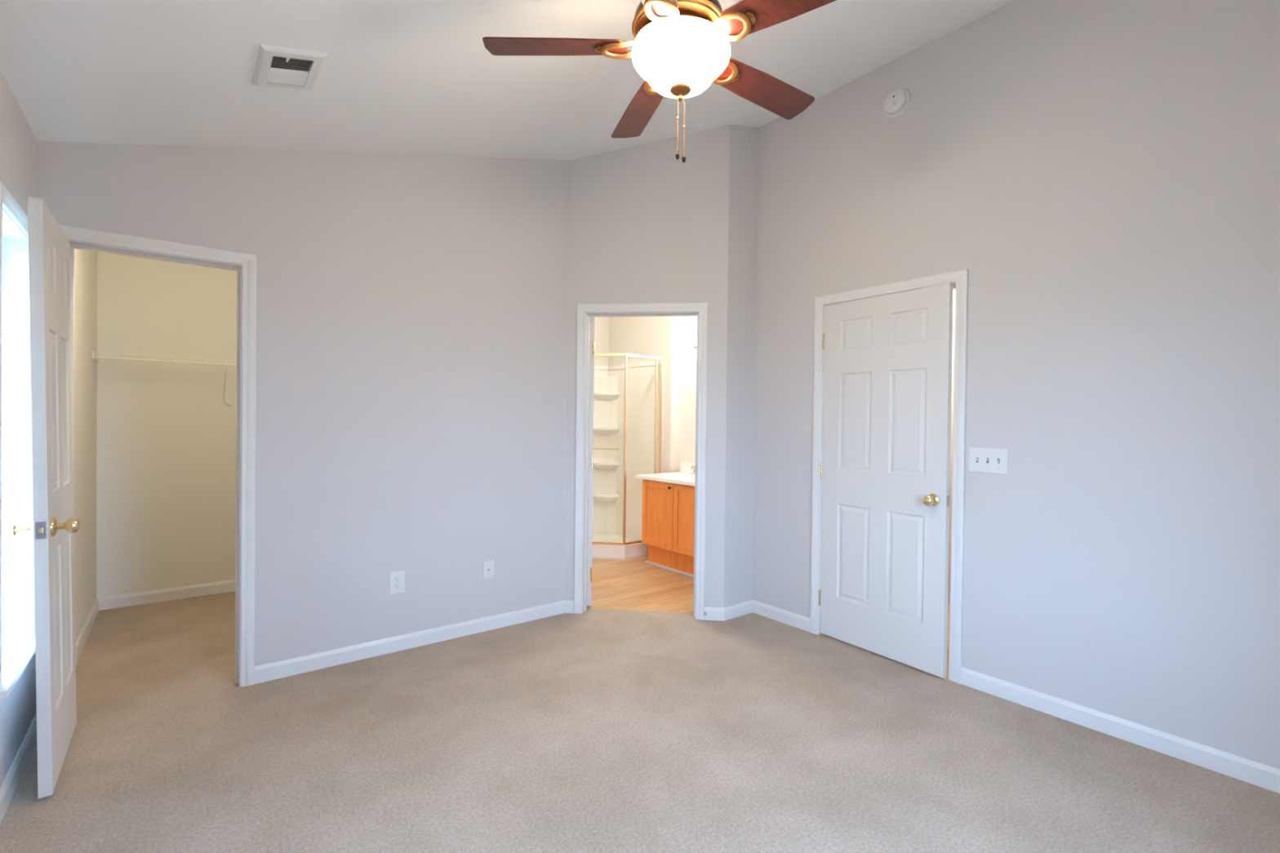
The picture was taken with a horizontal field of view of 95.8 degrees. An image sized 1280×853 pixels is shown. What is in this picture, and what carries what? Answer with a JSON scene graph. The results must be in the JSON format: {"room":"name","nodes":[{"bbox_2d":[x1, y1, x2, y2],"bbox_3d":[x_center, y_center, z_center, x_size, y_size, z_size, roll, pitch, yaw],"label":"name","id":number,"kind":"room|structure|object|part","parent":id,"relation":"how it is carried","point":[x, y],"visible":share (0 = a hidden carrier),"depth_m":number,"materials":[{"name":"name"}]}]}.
{"room":"empty bedroom","nodes":[
{"label":"empty bedroom","id":0,"kind":"room"},
{"bbox_2d":[0,70,97,787],"bbox_3d":[-1.927,0.060,1.586,0.177,2.440,5.720,0,1,-39],"label":"wall","id":1,"kind":"structure","parent":0,"point":[85,260],"depth_m":3.13,"materials":[{"name":"white paint"}]},
{"bbox_2d":[0,180,35,698],"bbox_3d":[-2.274,0.036,2.028,0.185,1.634,0.675,0,1,-39],"label":"window","id":2,"kind":"structure","parent":1,"relation":"in","point":[17,609],"depth_m":2.23,"materials":[{"name":"glass"}]},
{"bbox_3d":[-2.313,0.056,1.997,0.075,1.546,0.501,0,1,-39],"label":"frame","id":3,"kind":"part","parent":2,"relation":"part of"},
{"bbox_3d":[-2.284,0.841,2.036,0.185,0.024,0.675,0,1,-39],"label":"sill","id":4,"kind":"part","parent":2,"relation":"part of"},
{"bbox_2d":[0,712,36,824],"bbox_3d":[-1.296,1.253,0.898,0.013,0.083,3.822,0,1,-39],"label":"baseboard","id":5,"kind":"structure","parent":1,"relation":"attached to","point":[13,776],"depth_m":2.06,"materials":[{"name":"white paint"}]},
{"bbox_2d":[6,196,79,798],"bbox_3d":[-2.210,0.243,2.186,0.175,2.026,0.616,-1,1,-39],"label":"door","id":6,"kind":"structure","parent":1,"relation":"in","point":[53,526],"depth_m":2.02,"materials":[{"name":"white paint"}]},
{"bbox_3d":[-2.105,0.350,1.972,0.070,0.066,0.066,-1,1,-39],"label":"knob","id":7,"kind":"part","parent":6,"relation":"part of","materials":[{"name":"gold metal"}]},
{"bbox_3d":[-2.023,0.351,1.953,0.026,0.058,0.002,0,1,-39],"label":"latch plate","id":8,"kind":"part","parent":6,"relation":"part of","materials":[{"name":"silver metal"}]},
{"bbox_3d":[-2.210,0.243,2.186,0.035,2.026,0.600,-1,1,-39],"label":"panel","id":9,"kind":"part","parent":6,"relation":"part of","materials":[{"name":"white paint"}]},
{"bbox_3d":[-2.023,0.349,2.038,0.070,0.066,0.066,-1,1,-39],"label":"knob","id":10,"kind":"part","parent":6,"relation":"part of","materials":[{"name":"gold metal"}]},
{"bbox_2d":[96,251,236,598],"bbox_3d":[-2.740,0.020,4.658,2.380,2.440,0.100,0,1,-39],"label":"wall","id":11,"kind":"structure","parent":0,"point":[166,472],"depth_m":4.10,"materials":[{"name":"white paint"}]},
{"bbox_2d":[75,579,235,665],"bbox_3d":[-2.171,1.212,3.937,2.380,0.083,1.774,0,1,-39],"label":"baseboard","id":12,"kind":"structure","parent":11,"relation":"attached to","point":[180,593],"depth_m":4.04,"materials":[{"name":"white paint"}]},
{"bbox_2d":[91,351,236,406],"bbox_3d":[-2.612,-0.311,4.491,2.369,0.325,0.311,0,1,-39],"label":"wire shelf","id":13,"kind":"object","parent":11,"relation":"attached to","point":[95,356],"visible":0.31,"depth_m":3.92,"materials":[{"name":"white metal"}]},
{"bbox_2d":[35,141,569,712],"bbox_3d":[-1.522,-0.272,3.205,2.528,3.081,0.114,0,1,-39],"label":"wall","id":14,"kind":"structure","parent":0,"point":[412,310],"depth_m":3.21,"materials":[{"name":"grey paint"}]},
{"bbox_2d":[58,224,256,687],"bbox_3d":[-2.205,0.213,2.659,0.721,2.105,0.131,0,1,-39],"label":"door frame","id":15,"kind":"structure","parent":14,"relation":"attached to","point":[245,264],"depth_m":2.81,"materials":[{"name":"white paint"}]},
{"bbox_2d":[389,569,404,595],"bbox_3d":[-1.371,0.881,3.269,0.083,0.126,0.008,0,1,-39],"label":"wall outlet","id":16,"kind":"object","parent":14,"relation":"attached to","point":[397,579],"visible":1,"depth_m":3.27,"materials":[{"name":"white plastic"}]},
{"bbox_2d":[394,576,400,581],"bbox_3d":[-1.369,0.861,3.267,0.034,0.025,0.003,0,1,-39],"label":"receptacle","id":17,"kind":"object","parent":16,"relation":"attached to","point":[396,578],"depth_m":3.27,"materials":[{"name":"grey plastic"}]},
{"bbox_2d":[394,583,400,588],"bbox_3d":[-1.370,0.900,3.268,0.034,0.025,0.003,0,1,-39],"label":"receptacle","id":18,"kind":"object","parent":16,"relation":"attached to","point":[396,585],"depth_m":3.27,"materials":[{"name":"grey plastic"}]},
{"bbox_2d":[254,600,564,684],"bbox_3d":[-1.206,1.229,3.405,1.777,0.083,0.013,0,1,-39],"label":"baseboard","id":19,"kind":"structure","parent":14,"relation":"attached to","point":[294,666],"depth_m":3.27,"materials":[{"name":"white paint"}]},
{"bbox_2d":[482,560,493,579],"bbox_3d":[-0.942,0.893,3.606,0.072,0.108,0.017,0,1,-39],"label":"cable plate","id":20,"kind":"object","parent":14,"relation":"attached to","point":[488,566],"visible":1,"depth_m":3.60,"materials":[{"name":"white plastic"}]},
{"bbox_2d":[0,0,1014,160],"bbox_3d":[0.133,-1.631,1.917,3.901,1.101,4.122,0,1,-39],"label":"ceiling","id":21,"kind":"structure","parent":0,"point":[396,77],"depth_m":2.40,"materials":[{"name":"white paint"}]},
{"bbox_2d":[252,44,327,90],"bbox_3d":[-1.326,-1.347,2.185,0.206,0.061,0.300,0,1,-39],"label":"ceiling vent","id":22,"kind":"object","parent":21,"relation":"in","point":[276,66],"visible":1,"depth_m":2.17,"materials":[{"name":"white paint"}]},
{"bbox_2d":[482,0,836,162],"bbox_3d":[0.168,-1.241,2.012,1.249,0.661,1.286,0,1,-39],"label":"ceiling fan","id":23,"kind":"object","parent":21,"relation":"hanging from","point":[681,47],"visible":1,"depth_m":1.93,"materials":[{"name":"brown wood"}]},
{"bbox_3d":[-0.288,-1.308,1.994,0.495,0.034,0.138,1,1,0],"label":"blade","id":24,"kind":"part","parent":23,"relation":"part of","materials":[{"name":"brown wood"}]},
{"bbox_3d":[0.004,-1.308,2.391,0.138,0.034,0.495,0,1,-18],"label":"blade","id":25,"kind":"part","parent":23,"relation":"part of","materials":[{"name":"brown wood"}]},
{"bbox_3d":[-0.001,-1.301,1.593,0.138,0.034,0.495,1,1,18],"label":"blade","id":26,"kind":"part","parent":23,"relation":"part of","materials":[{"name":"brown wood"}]},
{"bbox_3d":[0.131,-1.053,1.994,0.008,0.199,0.008,0,1,-39],"label":"pull chain","id":27,"kind":"part","parent":23,"relation":"part of","materials":[{"name":"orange metal"}]},
{"bbox_3d":[0.140,-1.234,1.992,0.338,0.144,0.338,0,1,-39],"label":"lamp shade","id":28,"kind":"part","parent":23,"relation":"part of","materials":[{"name":"white glass"}]},
{"bbox_3d":[0.148,-1.039,1.994,0.018,0.191,0.008,1,1,-3],"label":"pull chain","id":29,"kind":"part","parent":23,"relation":"part of","materials":[{"name":"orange metal"}]},
{"bbox_3d":[0.476,-1.301,2.231,0.495,0.034,0.148,0,1,-39],"label":"blade","id":30,"kind":"part","parent":23,"relation":"part of","materials":[{"name":"brown wood"}]},
{"bbox_3d":[0.469,-1.297,1.743,0.495,0.034,0.138,1,1,36],"label":"blade","id":31,"kind":"part","parent":23,"relation":"part of","materials":[{"name":"brown wood"}]},
{"bbox_2d":[594,316,609,365],"bbox_3d":[-1.071,-0.130,6.062,1.740,2.750,0.100,0,1,-39],"label":"wall","id":32,"kind":"structure","parent":0,"point":[601,323],"depth_m":6.49,"materials":[{"name":"white paint"}]},
{"bbox_2d":[0,591,1279,852],"bbox_3d":[-0.009,1.287,3.118,5.120,0.001,6.050,0,1,-39],"label":"floor","id":33,"kind":"structure","parent":0,"point":[593,731],"depth_m":2.25,"materials":[{"name":"beige carpet"}]},
{"bbox_2d":[586,555,693,613],"bbox_3d":[-0.170,1.266,5.125,2.070,0.001,2.810,0,1,-39],"label":"floor","id":34,"kind":"structure","parent":0,"point":[633,584],"depth_m":4.57,"materials":[{"name":"brown wood"}]},
{"bbox_2d":[591,353,664,559],"bbox_3d":[-0.449,0.278,5.854,1.021,1.955,1.011,0,1,-39],"label":"shower stall","id":35,"kind":"object","parent":34,"relation":"on","point":[628,398],"visible":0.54,"depth_m":6.19,"materials":[{"name":"white plastic"}]},
{"bbox_2d":[592,493,618,501],"bbox_3d":[-0.392,0.788,6.385,0.225,0.075,0.225,0,1,-39],"label":"corner shelf","id":36,"kind":"object","parent":35,"relation":"attached to","point":[596,497],"depth_m":6.36,"materials":[{"name":"white"}]},
{"bbox_2d":[593,462,618,469],"bbox_3d":[-0.388,0.438,6.382,0.225,0.075,0.225,0,1,-39],"label":"corner shelf","id":37,"kind":"object","parent":35,"relation":"attached to","point":[597,465],"depth_m":6.36,"materials":[{"name":"white plastic"}]},
{"bbox_2d":[593,427,619,435],"bbox_3d":[-0.383,0.053,6.378,0.225,0.075,0.225,0,1,-39],"label":"corner shelf","id":38,"kind":"object","parent":35,"relation":"attached to","point":[597,431],"depth_m":6.35,"materials":[{"name":"white plastic"}]},
{"bbox_2d":[593,392,619,399],"bbox_3d":[-0.379,-0.332,6.374,0.225,0.075,0.225,0,1,-39],"label":"corner shelf","id":39,"kind":"object","parent":35,"relation":"attached to","point":[597,396],"depth_m":6.35,"materials":[{"name":"white plastic"}]},
{"bbox_3d":[-0.496,1.116,5.559,0.692,0.026,0.026,1,1,6],"label":"frame rail","id":40,"kind":"part","parent":35,"relation":"part of","materials":[{"name":"beige metal"}]},
{"bbox_3d":[-0.475,-0.684,5.541,0.692,0.026,0.026,1,1,6],"label":"frame rail","id":41,"kind":"part","parent":35,"relation":"part of","materials":[{"name":"beige metal"}]},
{"bbox_3d":[-0.142,0.221,5.511,0.020,1.827,0.020,0,1,-39],"label":"frame post","id":42,"kind":"part","parent":35,"relation":"part of","materials":[{"name":"beige metal"}]},
{"bbox_3d":[0.029,1.122,5.665,0.464,0.026,0.026,0,1,-39],"label":"frame rail","id":43,"kind":"part","parent":35,"relation":"part of","materials":[{"name":"beige metal"}]},
{"bbox_3d":[0.050,-0.679,5.647,0.464,0.026,0.026,0,1,-39],"label":"frame rail","id":44,"kind":"part","parent":35,"relation":"part of","materials":[{"name":"beige metal"}]},
{"bbox_3d":[0.156,0.222,5.749,0.020,1.827,0.020,0,1,-39],"label":"frame post","id":45,"kind":"part","parent":35,"relation":"part of","materials":[{"name":"beige metal"}]},
{"bbox_3d":[0.206,0.222,5.789,0.020,1.827,0.020,0,1,-39],"label":"frame post","id":46,"kind":"part","parent":35,"relation":"part of","materials":[{"name":"beige metal"}]},
{"bbox_2d":[641,479,694,577],"bbox_3d":[0.641,0.884,4.973,0.613,0.785,1.352,0,1,-39],"label":"vanity cabinet","id":47,"kind":"object","parent":34,"relation":"on","point":[668,522],"visible":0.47,"depth_m":5.04,"materials":[{"name":"brown wood"}]},
{"bbox_3d":[0.157,0.780,5.151,0.019,0.582,0.420,0,1,-39],"label":"cabinet door","id":48,"kind":"part","parent":47,"relation":"part of","materials":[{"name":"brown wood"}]},
{"bbox_2d":[634,462,695,486],"bbox_3d":[0.636,0.488,5.012,0.615,0.243,1.472,0,1,-39],"label":"countertop","id":49,"kind":"structure","parent":47,"relation":"on","point":[684,477],"depth_m":5.36,"materials":[{"name":"white stone"}]},
{"bbox_2d":[688,464,695,474],"bbox_3d":[0.514,0.407,5.443,0.148,0.096,0.170,0,1,-39],"label":"faucet","id":50,"kind":"object","parent":49,"relation":"on","point":[693,466],"visible":0.36,"depth_m":5.50,"materials":[{"name":"silver metal"}]},
{"bbox_3d":[0.475,1.264,4.848,0.016,0.024,1.352,0,1,-39],"label":"shoe moulding","id":51,"kind":"part","parent":47,"relation":"part of","materials":[{"name":"white wood"}]},
{"bbox_3d":[0.424,0.786,4.816,0.019,0.582,0.421,0,1,-39],"label":"cabinet door","id":52,"kind":"part","parent":47,"relation":"part of","materials":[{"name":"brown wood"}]},
{"bbox_2d":[608,315,680,473],"bbox_3d":[0.071,-0.118,6.225,0.250,2.750,1.070,0,1,-39],"label":"wall","id":53,"kind":"structure","parent":0,"point":[655,336],"depth_m":5.80,"materials":[{"name":"white paint"}]},
{"bbox_2d":[564,124,729,608],"bbox_3d":[0.045,-0.369,3.944,1.076,3.297,0.114,1,1,6],"label":"wall","id":54,"kind":"structure","parent":0,"point":[646,224],"depth_m":3.87,"materials":[{"name":"grey paint"}]},
{"bbox_2d":[586,316,595,605],"bbox_3d":[-0.421,0.242,4.424,0.175,2.026,0.768,1,1,-12],"label":"door","id":55,"kind":"structure","parent":54,"relation":"in","point":[592,318],"depth_m":4.06,"materials":[{"name":"white paint"}]},
{"bbox_2d":[573,302,707,620],"bbox_3d":[0.006,0.227,3.945,0.884,2.105,0.131,1,1,6],"label":"door frame","id":56,"kind":"structure","parent":54,"relation":"attached to","point":[584,311],"depth_m":3.90,"materials":[{"name":"white paint"}]},
{"bbox_2d":[564,600,724,621],"bbox_3d":[0.021,1.238,3.896,1.082,0.083,0.013,1,1,6],"label":"baseboard","id":57,"kind":"structure","parent":54,"relation":"attached to","point":[713,613],"depth_m":3.84,"materials":[{"name":"white paint"}]},
{"bbox_2d":[679,315,697,471],"bbox_3d":[0.929,-0.098,5.221,0.100,2.750,1.570,0,1,-39],"label":"wall","id":58,"kind":"structure","parent":0,"point":[688,323],"depth_m":5.71,"materials":[{"name":"white paint"}]},
{"bbox_2d":[680,462,695,472],"bbox_3d":[0.869,0.415,5.197,0.020,0.095,1.472,0,1,-39],"label":"backsplash","id":59,"kind":"structure","parent":58,"relation":"attached to","point":[684,466],"depth_m":5.70,"materials":[{"name":"white stone"}]},
{"bbox_2d":[689,336,697,347],"bbox_3d":[0.685,-0.807,5.338,0.140,0.100,0.640,0,1,-39],"label":"vanity light","id":60,"kind":"object","parent":58,"relation":"attached to","point":[693,340],"visible":0.23,"depth_m":5.48,"materials":[{"name":"white glass"}]},
{"bbox_2d":[723,124,759,608],"bbox_3d":[0.697,-0.404,3.997,0.406,3.381,0.114,0,1,-39],"label":"wall","id":61,"kind":"structure","parent":0,"point":[744,140],"depth_m":3.92,"materials":[{"name":"grey paint"}]},
{"bbox_2d":[724,600,752,621],"bbox_3d":[0.670,1.246,3.927,0.298,0.083,0.013,0,1,-39],"label":"baseboard","id":62,"kind":"structure","parent":61,"relation":"attached to","point":[732,611],"depth_m":3.92,"materials":[{"name":"white paint"}]},
{"bbox_2d":[947,288,955,604],"bbox_3d":[2.822,0.066,3.631,0.100,2.500,3.160,0,1,-39],"label":"wall","id":63,"kind":"structure","parent":0,"point":[953,302],"depth_m":4.23,"materials":[{"name":"grey paint"}]},
{"bbox_2d":[752,0,1279,768],"bbox_3d":[1.800,-0.379,2.847,0.114,3.381,3.061,0,1,-39],"label":"wall","id":64,"kind":"structure","parent":0,"point":[1104,175],"depth_m":2.55,"materials":[{"name":"grey paint"}]},
{"bbox_2d":[818,283,953,678],"bbox_3d":[1.365,0.275,3.287,0.175,2.026,0.780,0,1,-35],"label":"door","id":65,"kind":"structure","parent":64,"relation":"in","point":[885,468],"depth_m":3.23,"materials":[{"name":"white paint"}]},
{"bbox_3d":[1.503,0.382,2.999,0.070,0.066,0.066,0,1,-35],"label":"knob","id":66,"kind":"part","parent":65,"relation":"part of","materials":[{"name":"gold metal"}]},
{"bbox_3d":[1.584,0.384,2.975,0.025,0.058,0.002,0,1,-35],"label":"latch plate","id":67,"kind":"part","parent":65,"relation":"part of","materials":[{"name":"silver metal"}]},
{"bbox_2d":[809,268,968,684],"bbox_3d":[1.410,0.249,3.320,0.131,2.105,0.896,0,1,-39],"label":"door frame","id":68,"kind":"structure","parent":64,"relation":"attached to","point":[959,278],"depth_m":2.98,"materials":[{"name":"white paint"}]},
{"bbox_2d":[884,88,910,117],"bbox_3d":[1.415,-1.800,3.209,0.047,0.151,0.151,0,1,-39],"label":"smoke detector","id":69,"kind":"object","parent":64,"relation":"attached to","point":[897,101],"visible":1,"depth_m":3.19,"materials":[{"name":"white plastic"}]},
{"bbox_2d":[968,447,1008,474],"bbox_3d":[1.711,0.168,2.850,0.019,0.122,0.174,0,1,-39],"label":"light switch","id":70,"kind":"object","parent":64,"relation":"attached to","point":[990,460],"visible":1,"depth_m":2.85,"materials":[{"name":"white plastic"}]},
{"bbox_2d":[752,600,1279,793],"bbox_3d":[1.731,1.269,2.824,0.013,0.083,3.061,0,1,-39],"label":"baseboard","id":71,"kind":"structure","parent":64,"relation":"attached to","point":[1258,774],"depth_m":2.45,"materials":[{"name":"white paint"}]}
]}

